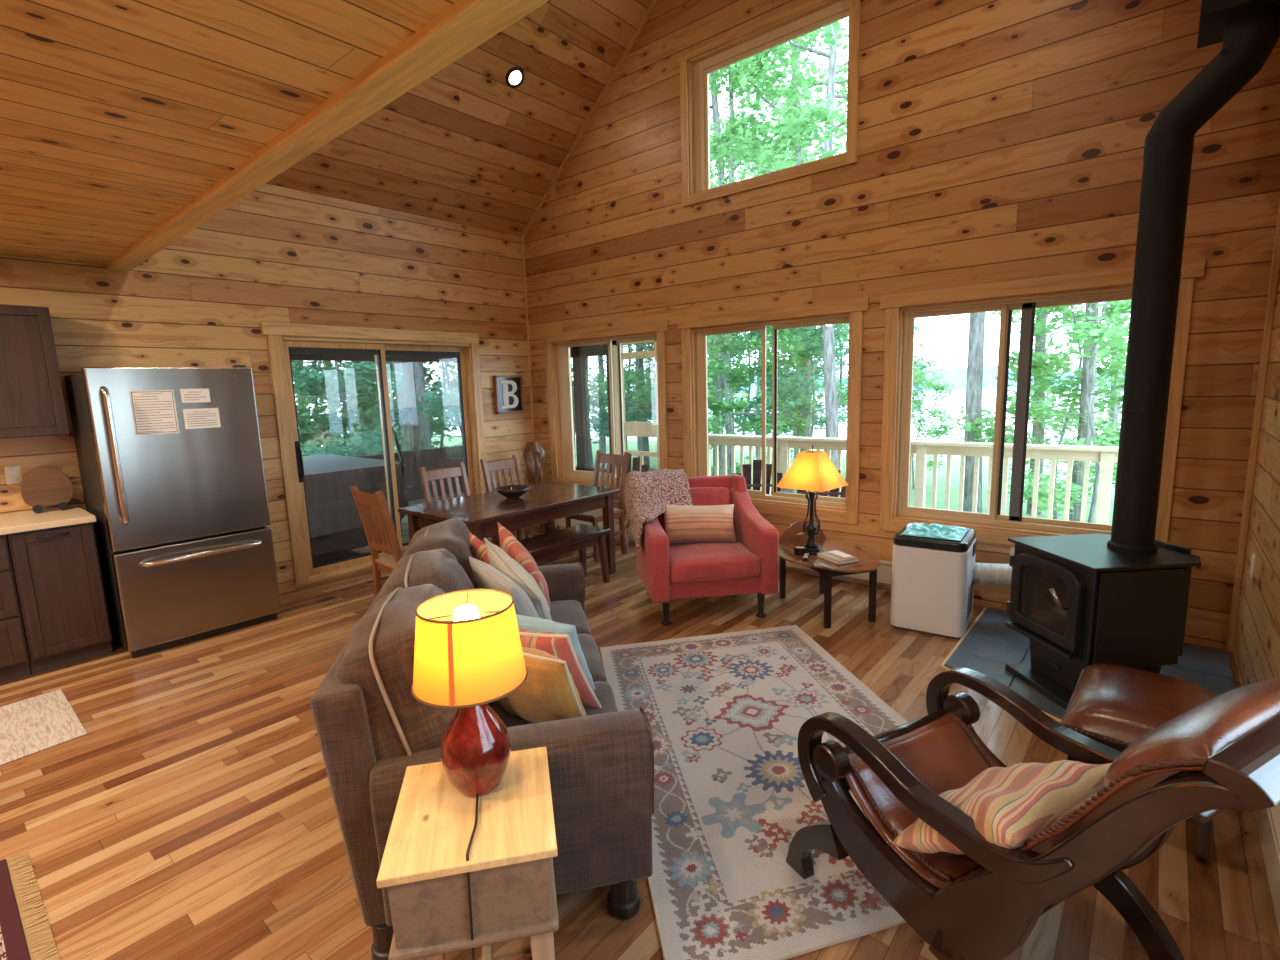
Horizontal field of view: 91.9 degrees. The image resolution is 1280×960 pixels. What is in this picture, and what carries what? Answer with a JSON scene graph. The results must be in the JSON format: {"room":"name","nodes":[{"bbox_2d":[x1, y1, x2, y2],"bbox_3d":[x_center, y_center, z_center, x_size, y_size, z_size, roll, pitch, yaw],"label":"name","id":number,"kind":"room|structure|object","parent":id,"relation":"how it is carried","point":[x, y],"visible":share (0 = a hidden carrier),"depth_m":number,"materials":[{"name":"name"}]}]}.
{"room":"cabin living room","nodes":[
{"label":"cabin living room","id":0,"kind":"room"},
{"bbox_2d":[0,0,457,264],"bbox_3d":[-3.024,-0.986,0.362,6.090,0.145,5.340,5,11,40],"label":"ceiling","id":1,"kind":"structure","parent":0,"point":[116,116],"depth_m":1.91,"materials":[{"name":"brown wood"}]},
{"bbox_2d":[0,183,532,588],"bbox_3d":[-4.220,-0.505,3.881,0.160,3.323,9.000,5,11,40],"label":"wall","id":2,"kind":"structure","parent":0,"point":[277,254],"depth_m":5.12,"materials":[{"name":"brown wood"}]},
{"bbox_2d":[0,304,69,438],"bbox_3d":[-4.068,-0.634,3.663,0.327,0.795,0.900,5,11,40],"label":"upper cabinet","id":3,"kind":"object","parent":2,"relation":"attached to","point":[32,404],"visible":1,"depth_m":3.80,"materials":[{"name":"brown wood"}]},
{"bbox_2d":[107,0,548,270],"bbox_3d":[-1.347,-1.338,2.340,6.092,0.215,0.120,6,11,40],"label":"ceiling beam","id":4,"kind":"structure","parent":2,"relation":"attached to","point":[465,25],"depth_m":1.95,"materials":[{"name":"brown wood"}]},
{"bbox_2d":[260,322,485,584],"bbox_3d":[-2.424,-0.321,6.028,0.206,2.235,2.100,5,11,40],"label":"door","id":5,"kind":"structure","parent":2,"relation":"in","point":[280,348],"depth_m":5.70,"materials":[{"name":"brown wood"}]},
{"bbox_2d":[493,375,524,413],"bbox_3d":[-1.474,-0.964,6.968,0.050,0.420,0.380,5,11,40],"label":"framed picture","id":6,"kind":"object","parent":2,"relation":"attached to","point":[508,389],"visible":1,"depth_m":6.96,"materials":[{"name":"black plastic"}]},
{"bbox_2d":[290,353,463,500],"bbox_3d":[-5.033,-0.644,7.853,0.170,2.540,8.000,5,11,40],"label":"porch","id":7,"kind":"structure","parent":0,"point":[436,461],"depth_m":9.62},
{"bbox_2d":[351,492,464,553],"bbox_3d":[-0.303,1.117,4.185,12.300,0.120,8.050,5,11,40],"label":"floor","id":8,"kind":"structure","parent":0,"point":[404,523],"depth_m":7.87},
{"bbox_2d":[302,427,408,555],"bbox_3d":[-4.182,0.080,6.928,2.125,1.435,2.374,5,11,40],"label":"hot tub","id":9,"kind":"object","parent":8,"relation":"on","point":[335,523],"visible":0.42,"depth_m":6.62,"materials":[{"name":"grey plastic"}]},
{"bbox_2d":[570,344,615,472],"bbox_3d":[-1.439,-0.949,9.844,2.840,2.340,0.100,5,11,40],"label":"wall","id":10,"kind":"structure","parent":8,"relation":"on","point":[578,354],"depth_m":9.27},
{"bbox_2d":[612,340,659,471],"bbox_3d":[0.009,-0.808,8.629,0.890,2.340,0.080,5,11,40],"label":"screen door","id":11,"kind":"structure","parent":10,"relation":"in","point":[639,429],"depth_m":8.64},
{"bbox_2d":[733,460,782,494],"bbox_3d":[1.268,0.167,6.824,0.800,0.880,0.880,-1,9,7],"label":"chair","id":12,"kind":"object","parent":8,"relation":"on","point":[757,464],"visible":0.23,"depth_m":6.45,"materials":[{"name":"brown plastic"}]},
{"bbox_2d":[708,434,1118,523],"bbox_3d":[3.502,0.162,5.956,7.750,1.020,0.140,5,11,40],"label":"deck railing","id":13,"kind":"object","parent":8,"relation":"on","point":[1107,456],"visible":0.25,"depth_m":6.14,"materials":[{"name":"wood"}]},
{"bbox_2d":[266,0,651,236],"bbox_3d":[-3.028,-3.423,2.463,3.045,2.800,9.160,5,11,40],"label":"ceiling","id":14,"kind":"structure","parent":0,"point":[464,146],"depth_m":5.51,"materials":[{"name":"brown wood"}]},
{"bbox_2d":[0,528,1279,959],"bbox_3d":[-1.774,1.427,2.146,6.090,0.120,9.000,5,11,40],"label":"floor","id":15,"kind":"structure","parent":0,"point":[194,816],"depth_m":2.47,"materials":[{"name":"brown wood"}]},
{"bbox_2d":[0,534,30,682],"bbox_3d":[-4.056,0.769,3.582,0.641,0.885,0.620,5,11,40],"label":"base cabinet","id":16,"kind":"object","parent":15,"relation":"on","point":[14,657],"visible":1,"depth_m":3.61,"materials":[{"name":"brown wood"}]},
{"bbox_2d":[0,506,95,534],"bbox_3d":[-4.107,0.318,3.477,0.640,0.038,1.515,5,11,40],"label":"countertop","id":17,"kind":"structure","parent":16,"relation":"on","point":[11,523],"depth_m":3.79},
{"bbox_2d":[20,467,77,512],"bbox_3d":[-3.836,0.058,4.032,0.052,0.291,0.278,5,11,40],"label":"cutting board","id":18,"kind":"object","parent":17,"relation":"on","point":[43,486],"visible":1,"depth_m":4.00,"materials":[{"name":"brown wood"}]},
{"bbox_2d":[0,852,59,959],"bbox_3d":[-2.345,1.510,1.257,1.145,0.016,1.701,5,11,40],"label":"patterned rug","id":19,"kind":"object","parent":15,"relation":"on","point":[21,936],"visible":1,"depth_m":1.97,"materials":[{"name":"fabric"}]},
{"bbox_2d":[0,689,86,765],"bbox_3d":[-3.365,1.308,2.814,0.860,0.007,1.200,5,11,40],"label":"kitchen mat","id":20,"kind":"object","parent":15,"relation":"on","point":[30,726],"visible":1,"depth_m":3.14,"materials":[{"name":"fabric"}]},
{"bbox_2d":[6,522,112,673],"bbox_3d":[-3.732,0.702,3.964,0.641,0.885,0.380,5,11,40],"label":"base cabinet","id":21,"kind":"object","parent":15,"relation":"on","point":[57,573],"visible":0.95,"depth_m":3.78,"materials":[{"name":"brown wood"}]},
{"bbox_2d":[64,365,280,657],"bbox_3d":[-3.215,0.147,4.321,0.857,1.845,0.890,5,11,40],"label":"refrigerator","id":22,"kind":"object","parent":15,"relation":"on","point":[185,547],"visible":1,"depth_m":4.06,"materials":[{"name":"silver metal"}]},
{"bbox_2d":[129,390,178,434],"bbox_3d":[-3.058,-0.427,3.905,0.002,0.275,0.225,5,11,40],"label":"paper notice","id":23,"kind":"object","parent":22,"relation":"attached to","point":[153,411],"visible":1,"depth_m":3.90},
{"bbox_2d":[183,408,220,428],"bbox_3d":[-2.898,-0.408,4.100,0.002,0.130,0.200,5,11,40],"label":"paper notice","id":24,"kind":"object","parent":22,"relation":"attached to","point":[203,417],"visible":1,"depth_m":4.10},
{"bbox_2d":[350,485,404,598],"bbox_3d":[-1.678,0.517,4.426,0.430,0.995,0.509,6,12,43],"label":"dining chair","id":25,"kind":"object","parent":15,"relation":"on","point":[387,563],"visible":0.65,"depth_m":4.28,"materials":[{"name":"brown wood"}]},
{"bbox_2d":[419,462,499,545],"bbox_3d":[-1.546,0.372,5.365,0.509,0.995,0.430,5,11,40],"label":"dining chair","id":26,"kind":"object","parent":15,"relation":"on","point":[447,473],"visible":0.33,"depth_m":5.41,"materials":[{"name":"brown wood"}]},
{"bbox_2d":[376,747,558,959],"bbox_3d":[-0.392,1.096,1.547,0.370,0.635,0.400,-3,9,-12],"label":"side table","id":27,"kind":"object","parent":15,"relation":"on","point":[424,867],"visible":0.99,"depth_m":1.36,"materials":[{"name":"beige wood"}]},
{"bbox_2d":[411,589,527,959],"bbox_3d":[-0.378,0.869,1.495,0.277,1.129,0.459,-4,9,-17],"label":"table lamp","id":28,"kind":"object","parent":27,"relation":"on","point":[468,654],"visible":1,"depth_m":1.46,"materials":[{"name":"fabric"}]},
{"bbox_2d":[310,518,653,959],"bbox_3d":[-0.598,0.766,2.634,0.918,0.974,1.872,-3,9,-12],"label":"sofa","id":29,"kind":"object","parent":15,"relation":"on","point":[370,725],"visible":0.49,"depth_m":1.79,"materials":[{"name":"brown fabric"}]},
{"bbox_2d":[334,584,457,759],"bbox_3d":[-0.719,0.664,2.023,0.363,0.579,0.626,-17,11,-9],"label":"cushion","id":30,"kind":"object","parent":29,"relation":"on","point":[376,660],"depth_m":1.73,"materials":[{"name":"brown fabric"}]},
{"bbox_2d":[380,548,474,597],"bbox_3d":[-0.839,0.591,2.560,0.373,0.587,0.522,-17,11,-9],"label":"cushion","id":31,"kind":"object","parent":29,"relation":"on","point":[447,569],"depth_m":2.42,"materials":[{"name":"brown fabric"}]},
{"bbox_2d":[405,518,476,588],"bbox_3d":[-0.939,0.515,3.066,0.365,0.596,0.573,-17,11,-9],"label":"cushion","id":32,"kind":"object","parent":29,"relation":"on","point":[452,535],"depth_m":2.87,"materials":[{"name":"brown fabric"}]},
{"bbox_2d":[469,556,539,617],"bbox_3d":[-0.573,0.557,2.723,0.234,0.426,0.454,-9,11,-41],"label":"throw pillow","id":33,"kind":"object","parent":29,"relation":"on","point":[486,576],"visible":0.5,"depth_m":2.58,"materials":[{"name":"grey fabric"}]},
{"bbox_2d":[484,538,551,619],"bbox_3d":[-0.558,0.511,2.885,0.551,0.522,0.247,6,11,41],"label":"throw pillow","id":34,"kind":"object","parent":29,"relation":"on","point":[499,559],"visible":0.55,"depth_m":2.75,"materials":[{"name":"fabric"}]},
{"bbox_2d":[497,522,550,610],"bbox_3d":[-0.584,0.463,3.141,0.248,0.542,0.546,-2,9,-1],"label":"throw pillow","id":35,"kind":"object","parent":29,"relation":"on","point":[509,543],"visible":0.56,"depth_m":3.00,"materials":[{"name":"red fabric"}]},
{"bbox_2d":[497,647,586,722],"bbox_3d":[-0.365,0.701,2.097,0.380,0.363,0.225,2,9,21],"label":"throw pillow","id":36,"kind":"object","parent":29,"relation":"on","point":[549,692],"visible":0.62,"depth_m":1.98,"materials":[{"name":"yellow fabric"}]},
{"bbox_2d":[488,681,617,726],"bbox_3d":[-0.372,0.922,2.190,0.644,0.209,0.492,-3,9,-12],"label":"seat cushion","id":37,"kind":"object","parent":29,"relation":"on","point":[604,693],"depth_m":2.24,"materials":[{"name":"brown fabric"}]},
{"bbox_2d":[515,614,595,689],"bbox_3d":[-0.367,0.653,2.348,0.392,0.353,0.195,2,9,24],"label":"throw pillow","id":38,"kind":"object","parent":29,"relation":"on","point":[534,624],"visible":0.22,"depth_m":2.23,"materials":[{"name":"teal fabric"}]},
{"bbox_2d":[518,629,601,707],"bbox_3d":[-0.357,0.675,2.230,0.390,0.368,0.214,3,10,30],"label":"throw pillow","id":39,"kind":"object","parent":29,"relation":"on","point":[560,646],"visible":0.42,"depth_m":2.11,"materials":[{"name":"red fabric"}]},
{"bbox_2d":[550,600,590,634],"bbox_3d":[-0.580,0.783,3.155,0.640,0.212,0.493,-3,9,-12],"label":"seat cushion","id":40,"kind":"object","parent":29,"relation":"on","point":[571,612],"depth_m":3.16,"materials":[{"name":"brown fabric"}]},
{"bbox_2d":[577,633,606,681],"bbox_3d":[-0.476,0.853,2.673,0.640,0.212,0.494,-3,9,-12],"label":"seat cushion","id":41,"kind":"object","parent":29,"relation":"on","point":[588,645],"depth_m":2.67,"materials":[{"name":"brown fabric"}]},
{"bbox_2d":[398,481,620,573],"bbox_3d":[-1.009,0.516,5.134,0.920,0.746,1.560,5,11,40],"label":"dining table","id":42,"kind":"object","parent":15,"relation":"on","point":[549,501],"visible":0.79,"depth_m":4.87,"materials":[{"name":"brown wood"}]},
{"bbox_2d":[480,454,547,543],"bbox_3d":[-1.153,0.283,5.875,0.509,0.995,0.430,5,11,38],"label":"dining chair","id":43,"kind":"object","parent":15,"relation":"on","point":[510,463],"visible":0.34,"depth_m":5.92,"materials":[{"name":"brown wood"}]},
{"bbox_2d":[523,442,544,533],"bbox_3d":[-1.169,0.094,6.957,0.250,1.040,0.244,5,11,40],"label":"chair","id":44,"kind":"object","parent":15,"relation":"on","point":[533,452],"visible":0.48,"depth_m":6.85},
{"bbox_2d":[498,524,609,582],"bbox_3d":[-0.755,0.699,4.832,0.340,0.460,1.200,5,11,40],"label":"bench","id":45,"kind":"object","parent":15,"relation":"on","point":[550,545],"visible":0.48,"depth_m":4.95,"materials":[{"name":"brown wood"}]},
{"bbox_2d":[565,450,629,561],"bbox_3d":[-0.414,0.235,6.049,0.430,0.995,0.509,6,12,43],"label":"dining chair","id":46,"kind":"object","parent":15,"relation":"on","point":[594,516],"visible":0.66,"depth_m":6.04,"materials":[{"name":"brown wood"}]},
{"bbox_2d":[635,474,778,625],"bbox_3d":[0.450,0.474,4.615,0.890,0.899,0.927,-3,9,-8],"label":"armchair","id":47,"kind":"object","parent":15,"relation":"on","point":[750,565],"visible":0.74,"depth_m":4.26,"materials":[{"name":"red fabric"}]},
{"bbox_2d":[625,469,692,551],"bbox_3d":[0.151,0.275,4.709,0.468,0.665,0.739,-3,9,-8],"label":"throw blanket","id":48,"kind":"object","parent":47,"relation":"on","point":[647,494],"visible":0.98,"depth_m":4.65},
{"bbox_2d":[657,487,730,530],"bbox_3d":[0.408,0.268,4.836,0.616,0.418,0.201,-3,-8,-8],"label":"cushion","id":49,"kind":"object","parent":47,"relation":"on","point":[701,496],"depth_m":4.79,"materials":[{"name":"red fabric"}]},
{"bbox_2d":[664,504,736,543],"bbox_3d":[0.441,0.326,4.590,0.569,0.303,0.198,-3,9,-6],"label":"lumbar pillow","id":50,"kind":"object","parent":47,"relation":"on","point":[710,523],"visible":0.98,"depth_m":4.53,"materials":[{"name":"beige fabric"}]},
{"bbox_2d":[669,541,759,582],"bbox_3d":[0.471,0.568,4.502,0.637,0.191,0.672,-3,9,-8],"label":"seat cushion","id":51,"kind":"object","parent":47,"relation":"on","point":[739,562],"depth_m":4.22,"materials":[{"name":"red fabric"}]},
{"bbox_2d":[599,625,907,959],"bbox_3d":[0.565,1.176,2.904,1.401,0.014,2.306,-3,9,-10],"label":"area rug","id":52,"kind":"object","parent":15,"relation":"on","point":[726,713],"visible":0.73,"depth_m":2.48,"materials":[{"name":"fabric"}]},
{"bbox_2d":[786,667,1279,959],"bbox_3d":[1.026,0.859,1.673,0.660,0.982,1.134,-6,10,-27],"label":"chair","id":53,"kind":"object","parent":52,"relation":"on","point":[984,902],"visible":0.91,"depth_m":1.53,"materials":[{"name":"brown wood"}]},
{"bbox_2d":[887,760,1111,854],"bbox_3d":[0.985,0.865,1.644,0.611,0.250,0.307,-7,10,-31],"label":"pillow","id":54,"kind":"object","parent":53,"relation":"on","point":[1007,806],"visible":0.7,"depth_m":1.54,"materials":[{"name":"fabric"}]},
{"bbox_2d":[1104,678,1279,785],"bbox_3d":[1.179,0.567,1.306,0.570,0.293,0.239,-6,10,-27],"label":"cushion","id":55,"kind":"object","parent":53,"relation":"on","point":[1219,725],"depth_m":1.16,"materials":[{"name":"brown leather"}]},
{"bbox_2d":[779,520,879,628],"bbox_3d":[1.338,0.648,4.345,0.690,0.585,0.810,-4,9,-15],"label":"table","id":56,"kind":"object","parent":15,"relation":"on","point":[869,559],"visible":0.94,"depth_m":4.25,"materials":[{"name":"brown wood"}]},
{"bbox_2d":[776,445,847,554],"bbox_3d":[1.202,0.133,4.330,0.360,0.765,0.360,7,12,44],"label":"table lamp","id":57,"kind":"object","parent":56,"relation":"on","point":[812,471],"visible":1,"depth_m":4.24,"materials":[{"name":"fabric"}]},
{"bbox_2d":[890,523,1011,638],"bbox_3d":[2.209,0.659,3.990,1.081,0.618,0.527,2,9,24],"label":"air conditioner","id":58,"kind":"object","parent":15,"relation":"on","point":[933,581],"visible":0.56,"depth_m":3.93,"materials":[{"name":"white plastic"}]},
{"bbox_2d":[901,523,968,540],"bbox_3d":[1.936,0.321,4.058,0.350,0.032,0.380,4,10,35],"label":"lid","id":59,"kind":"object","parent":58,"relation":"on","point":[934,530],"visible":1,"depth_m":4.01,"materials":[{"name":"teal plastic"}]},
{"bbox_2d":[940,607,1234,724],"bbox_3d":[2.402,1.051,3.374,1.248,0.028,1.561,5,11,40],"label":"hearth pad","id":60,"kind":"object","parent":15,"relation":"on","point":[988,644],"visible":0.31,"depth_m":3.50,"materials":[{"name":"tile"}]},
{"bbox_2d":[1005,533,1201,709],"bbox_3d":[2.287,0.694,3.140,0.688,0.755,0.584,-2,9,-5],"label":"wood stove","id":61,"kind":"object","parent":60,"relation":"on","point":[1080,602],"visible":0.86,"depth_m":2.90,"materials":[{"name":"black metal"}]},
{"bbox_2d":[1107,0,1279,553],"bbox_3d":[2.513,-1.046,2.760,0.502,2.836,0.340,5,11,40],"label":"pipe","id":62,"kind":"object","parent":61,"relation":"on","point":[1248,30],"visible":1,"depth_m":2.81,"materials":[{"name":"metal"}]},
{"bbox_2d":[1061,664,1215,860],"bbox_3d":[1.887,0.997,2.341,0.436,0.460,0.582,6,12,42],"label":"ottoman","id":63,"kind":"object","parent":15,"relation":"on","point":[1114,706],"visible":0.59,"depth_m":2.23,"materials":[{"name":"brown leather"}]},
{"bbox_2d":[524,0,1279,649],"bbox_3d":[1.075,-2.168,5.158,6.090,5.923,0.160,5,11,40],"label":"wall","id":64,"kind":"structure","parent":0,"point":[998,140],"depth_m":4.17,"materials":[{"name":"brown wood"}]},
{"bbox_2d":[522,238,534,441],"bbox_3d":[-1.273,-1.095,7.217,0.022,3.323,0.022,5,11,40],"label":"trim","id":65,"kind":"structure","parent":64,"relation":"attached to","point":[523,251],"depth_m":7.13,"materials":[{"name":"brown wood"}]},
{"bbox_2d":[521,0,656,239],"bbox_3d":[-0.201,-3.892,5.812,3.045,2.637,0.028,5,11,40],"label":"trim","id":66,"kind":"structure","parent":64,"relation":"attached to","point":[653,2],"depth_m":6.08,"materials":[{"name":"brown wood"}]},
{"bbox_2d":[542,320,668,493],"bbox_3d":[-0.353,-0.728,6.580,1.770,1.725,0.153,5,11,40],"label":"window","id":67,"kind":"structure","parent":64,"relation":"in","point":[559,384],"depth_m":6.78,"materials":[{"name":"brown wood"}]},
{"bbox_2d":[555,517,891,588],"bbox_3d":[0.647,0.619,5.860,4.250,0.230,0.066,5,11,40],"label":"baseboard","id":68,"kind":"structure","parent":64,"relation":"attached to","point":[884,571],"depth_m":5.09,"materials":[{"name":"brown wood"}]},
{"bbox_2d":[678,0,860,206],"bbox_3d":[1.011,-3.031,5.020,1.600,1.265,0.150,5,11,40],"label":"window","id":69,"kind":"structure","parent":64,"relation":"in","point":[694,83],"depth_m":5.04,"materials":[{"name":"brown wood"}]},
{"bbox_2d":[677,297,868,524],"bbox_3d":[1.097,-0.579,5.376,1.770,1.745,0.153,5,11,40],"label":"window","id":70,"kind":"structure","parent":64,"relation":"in","point":[694,341],"depth_m":5.32,"materials":[{"name":"brown wood"}]},
{"bbox_2d":[879,259,1205,546],"bbox_3d":[2.528,-0.431,4.189,1.780,1.765,0.153,5,11,40],"label":"window","id":71,"kind":"structure","parent":64,"relation":"in","point":[994,527],"depth_m":4.23,"materials":[{"name":"brown wood"}]},
{"bbox_2d":[1226,198,1279,651],"bbox_3d":[3.376,-0.646,3.349,0.030,3.323,0.030,5,11,40],"label":"trim","id":72,"kind":"structure","parent":64,"relation":"attached to","point":[1275,267],"depth_m":3.40,"materials":[{"name":"brown wood"}]},
{"bbox_2d":[1233,269,1279,686],"bbox_3d":[0.625,-0.054,-0.042,0.160,3.323,9.160,5,11,40],"label":"wall","id":73,"kind":"structure","parent":0,"point":[1256,652],"depth_m":3.00,"materials":[{"name":"brown wood"}]},
{"bbox_2d":[1254,803,1279,934],"bbox_3d":[1.589,1.258,1.448,0.066,0.230,2.600,5,11,40],"label":"baseboard","id":74,"kind":"structure","parent":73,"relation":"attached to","point":[1268,819],"depth_m":1.92,"materials":[{"name":"brown wood"}]},
{"label":"outside","id":75,"kind":"structure","parent":0,"visible":0},
{"bbox_2d":[708,365,1123,393],"bbox_3d":[234.515,-40.792,223.628,520.000,11.946,40.000,5,11,40],"label":"shore","id":76,"kind":"structure","parent":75,"point":[956,376],"depth_m":286.06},
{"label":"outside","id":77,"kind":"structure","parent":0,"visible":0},
{"bbox_2d":[301,433,1116,524],"bbox_3d":[5.252,1.579,15.396,90.000,3.750,70.000,5,11,40],"label":"ground","id":78,"kind":"structure","parent":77,"point":[632,444],"depth_m":19.57,"materials":[{"name":"green plant"}]},
{"bbox_2d":[291,360,417,456],"bbox_3d":[-6.090,-2.087,11.080,4.691,7.233,4.485,0,9,10],"label":"young tree","id":79,"kind":"object","parent":78,"relation":"on","point":[326,447],"visible":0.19,"depth_m":10.87,"materials":[{"name":"green plant"}]},
{"bbox_2d":[292,360,425,455],"bbox_3d":[-6.626,-2.078,12.590,4.353,7.044,3.992,5,11,38],"label":"young tree","id":80,"kind":"object","parent":78,"relation":"on","point":[301,411],"visible":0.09,"depth_m":11.59,"materials":[{"name":"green plant"}]},
{"bbox_2d":[292,360,459,453],"bbox_3d":[-5.964,-2.183,11.693,4.485,7.233,4.691,-7,10,-33],"label":"young tree","id":81,"kind":"object","parent":78,"relation":"on","point":[362,434],"visible":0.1,"depth_m":11.39,"materials":[{"name":"green plant"}]},
{"bbox_2d":[292,360,459,455],"bbox_3d":[-5.845,-2.205,13.285,3.992,7.044,4.353,2,9,24],"label":"young tree","id":82,"kind":"object","parent":78,"relation":"on","point":[353,412],"visible":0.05,"depth_m":12.77,"materials":[{"name":"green plant"}]},
{"bbox_2d":[307,361,458,451],"bbox_3d":[-5.330,-2.876,14.355,4.893,7.890,5.118,-1,9,2],"label":"young tree","id":83,"kind":"object","parent":78,"relation":"on","point":[454,382],"visible":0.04,"depth_m":13.03,"materials":[{"name":"green plant"}]},
{"bbox_2d":[392,362,410,450],"bbox_3d":[-4.777,-6.128,11.041,4.739,14.804,4.425,2,9,21],"label":"tree","id":84,"kind":"object","parent":78,"relation":"on","point":[396,366],"visible":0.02,"depth_m":11.47,"materials":[{"name":"grey plant"}]},
{"bbox_2d":[353,362,462,448],"bbox_3d":[-4.339,-2.193,14.322,3.685,6.502,4.018,2,9,25],"label":"young tree","id":85,"kind":"object","parent":78,"relation":"on","point":[455,422],"visible":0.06,"depth_m":14.26,"materials":[{"name":"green plant"}]},
{"bbox_2d":[413,362,431,448],"bbox_3d":[-4.935,-8.018,12.002,5.924,18.505,5.532,2,9,23],"label":"tree","id":86,"kind":"object","parent":78,"relation":"on","point":[424,426],"visible":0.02,"depth_m":12.62,"materials":[{"name":"grey plant"}]},
{"bbox_2d":[570,358,654,448],"bbox_3d":[-2.047,-3.123,16.361,5.118,7.890,4.893,4,10,32],"label":"young tree","id":87,"kind":"object","parent":78,"relation":"on","point":[634,416],"visible":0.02,"depth_m":16.43,"materials":[{"name":"green plant"}]},
{"bbox_2d":[573,343,712,449],"bbox_3d":[-0.050,-3.202,16.832,4.893,7.890,5.118,-4,9,-15],"label":"young tree","id":88,"kind":"object","parent":78,"relation":"on","point":[597,421],"visible":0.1,"depth_m":16.07,"materials":[{"name":"green plant"}]},
{"bbox_2d":[572,148,799,421],"bbox_3d":[0.443,-4.982,15.352,6.002,11.424,5.118,5,11,38],"label":"maple tree","id":89,"kind":"object","parent":78,"relation":"on","point":[591,397],"visible":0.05,"depth_m":15.04,"materials":[{"name":"green plant"}]},
{"bbox_2d":[571,19,848,474],"bbox_3d":[1.458,-6.887,14.646,7.108,15.866,8.336,0,9,13],"label":"maple tree","id":90,"kind":"object","parent":78,"relation":"on","point":[804,82],"visible":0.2,"depth_m":13.33,"materials":[{"name":"green plant"}]},
{"bbox_2d":[624,326,813,480],"bbox_3d":[1.545,-1.594,12.034,3.232,5.418,3.524,-7,10,-34],"label":"young tree","id":91,"kind":"object","parent":78,"relation":"on","point":[738,374],"visible":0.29,"depth_m":11.87,"materials":[{"name":"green plant"}]},
{"bbox_2d":[707,324,848,435],"bbox_3d":[3.683,-3.350,18.429,4.893,7.890,5.118,6,12,43],"label":"young tree","id":92,"kind":"object","parent":78,"relation":"on","point":[750,406],"visible":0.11,"depth_m":17.35,"materials":[{"name":"green plant"}]},
{"bbox_2d":[710,21,847,468],"bbox_3d":[3.471,-5.431,10.764,6.103,13.281,5.978,0,9,14],"label":"maple tree","id":93,"kind":"object","parent":78,"relation":"on","point":[828,114],"visible":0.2,"depth_m":10.93,"materials":[{"name":"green plant"}]},
{"bbox_2d":[710,33,847,457],"bbox_3d":[4.600,-8.919,15.781,8.518,19.921,8.696,2,9,25],"label":"maple tree","id":94,"kind":"object","parent":78,"relation":"on","point":[838,80],"visible":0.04,"depth_m":15.86,"materials":[{"name":"green plant"}]},
{"bbox_2d":[731,73,848,459],"bbox_3d":[5.065,-6.415,20.654,5.798,13.281,5.679,-10,12,-44],"label":"maple tree","id":95,"kind":"object","parent":78,"relation":"on","point":[786,82],"visible":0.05,"depth_m":19.78,"materials":[{"name":"green plant"}]},
{"bbox_2d":[708,46,949,474],"bbox_3d":[2.360,-5.591,13.991,7.020,12.693,5.986,-5,9,-22],"label":"maple tree","id":96,"kind":"object","parent":78,"relation":"on","point":[733,71],"visible":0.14,"depth_m":13.61,"materials":[{"name":"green plant"}]},
{"bbox_2d":[732,325,925,449],"bbox_3d":[3.975,-2.654,14.682,4.489,6.575,4.292,5,11,40],"label":"young tree","id":97,"kind":"object","parent":78,"relation":"on","point":[816,350],"visible":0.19,"depth_m":13.91,"materials":[{"name":"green plant"}]},
{"bbox_2d":[735,323,927,429],"bbox_3d":[5.854,-3.528,17.726,5.544,8.548,5.301,-3,9,-9],"label":"young tree","id":98,"kind":"object","parent":78,"relation":"on","point":[816,422],"visible":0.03,"depth_m":17.81,"materials":[{"name":"green plant"}]},
{"bbox_2d":[911,354,963,488],"bbox_3d":[7.164,-1.311,15.982,2.344,3.793,2.150,-6,10,-27],"label":"young tree","id":99,"kind":"object","parent":78,"relation":"on","point":[933,431],"visible":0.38,"depth_m":15.66,"materials":[{"name":"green plant"}]},
{"bbox_2d":[963,312,984,512],"bbox_3d":[5.696,-7.806,9.873,5.823,18.505,6.236,0,9,9],"label":"tree","id":100,"kind":"object","parent":78,"relation":"on","point":[974,383],"visible":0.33,"depth_m":10.41,"materials":[{"name":"grey plant"}]},
{"bbox_2d":[1026,307,1046,514],"bbox_3d":[7.569,-6.722,11.527,4.738,15.729,5.032,-7,10,-30],"label":"tree","id":101,"kind":"object","parent":78,"relation":"on","point":[1040,435],"visible":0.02,"depth_m":11.99,"materials":[{"name":"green plant"}]},
{"bbox_2d":[955,301,1129,519],"bbox_3d":[7.688,-1.599,11.008,3.683,5.960,3.378,-1,9,6],"label":"young tree","id":102,"kind":"object","parent":78,"relation":"on","point":[1057,389],"visible":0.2,"depth_m":10.72,"materials":[{"name":"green plant"}]},
{"bbox_2d":[957,300,1130,522],"bbox_3d":[6.664,-1.173,9.126,3.348,5.418,3.071,-3,9,-10],"label":"young tree","id":103,"kind":"object","parent":78,"relation":"on","point":[1098,331],"visible":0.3,"depth_m":9.20,"materials":[{"name":"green plant"}]},
{"bbox_2d":[1068,303,1098,521],"bbox_3d":[6.572,-5.973,8.883,4.739,14.804,4.425,-9,11,-41],"label":"tree","id":104,"kind":"object","parent":78,"relation":"on","point":[1084,430],"visible":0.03,"depth_m":9.67,"materials":[{"name":"grey plant"}]},
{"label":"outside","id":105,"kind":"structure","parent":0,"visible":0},
{"bbox_2d":[311,387,1123,455],"bbox_3d":[168.688,-23.579,162.094,380.000,0.300,382.000,5,11,40],"label":"lake","id":106,"kind":"structure","parent":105,"point":[957,399],"depth_m":89.48,"materials":[{"name":"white liquid"}]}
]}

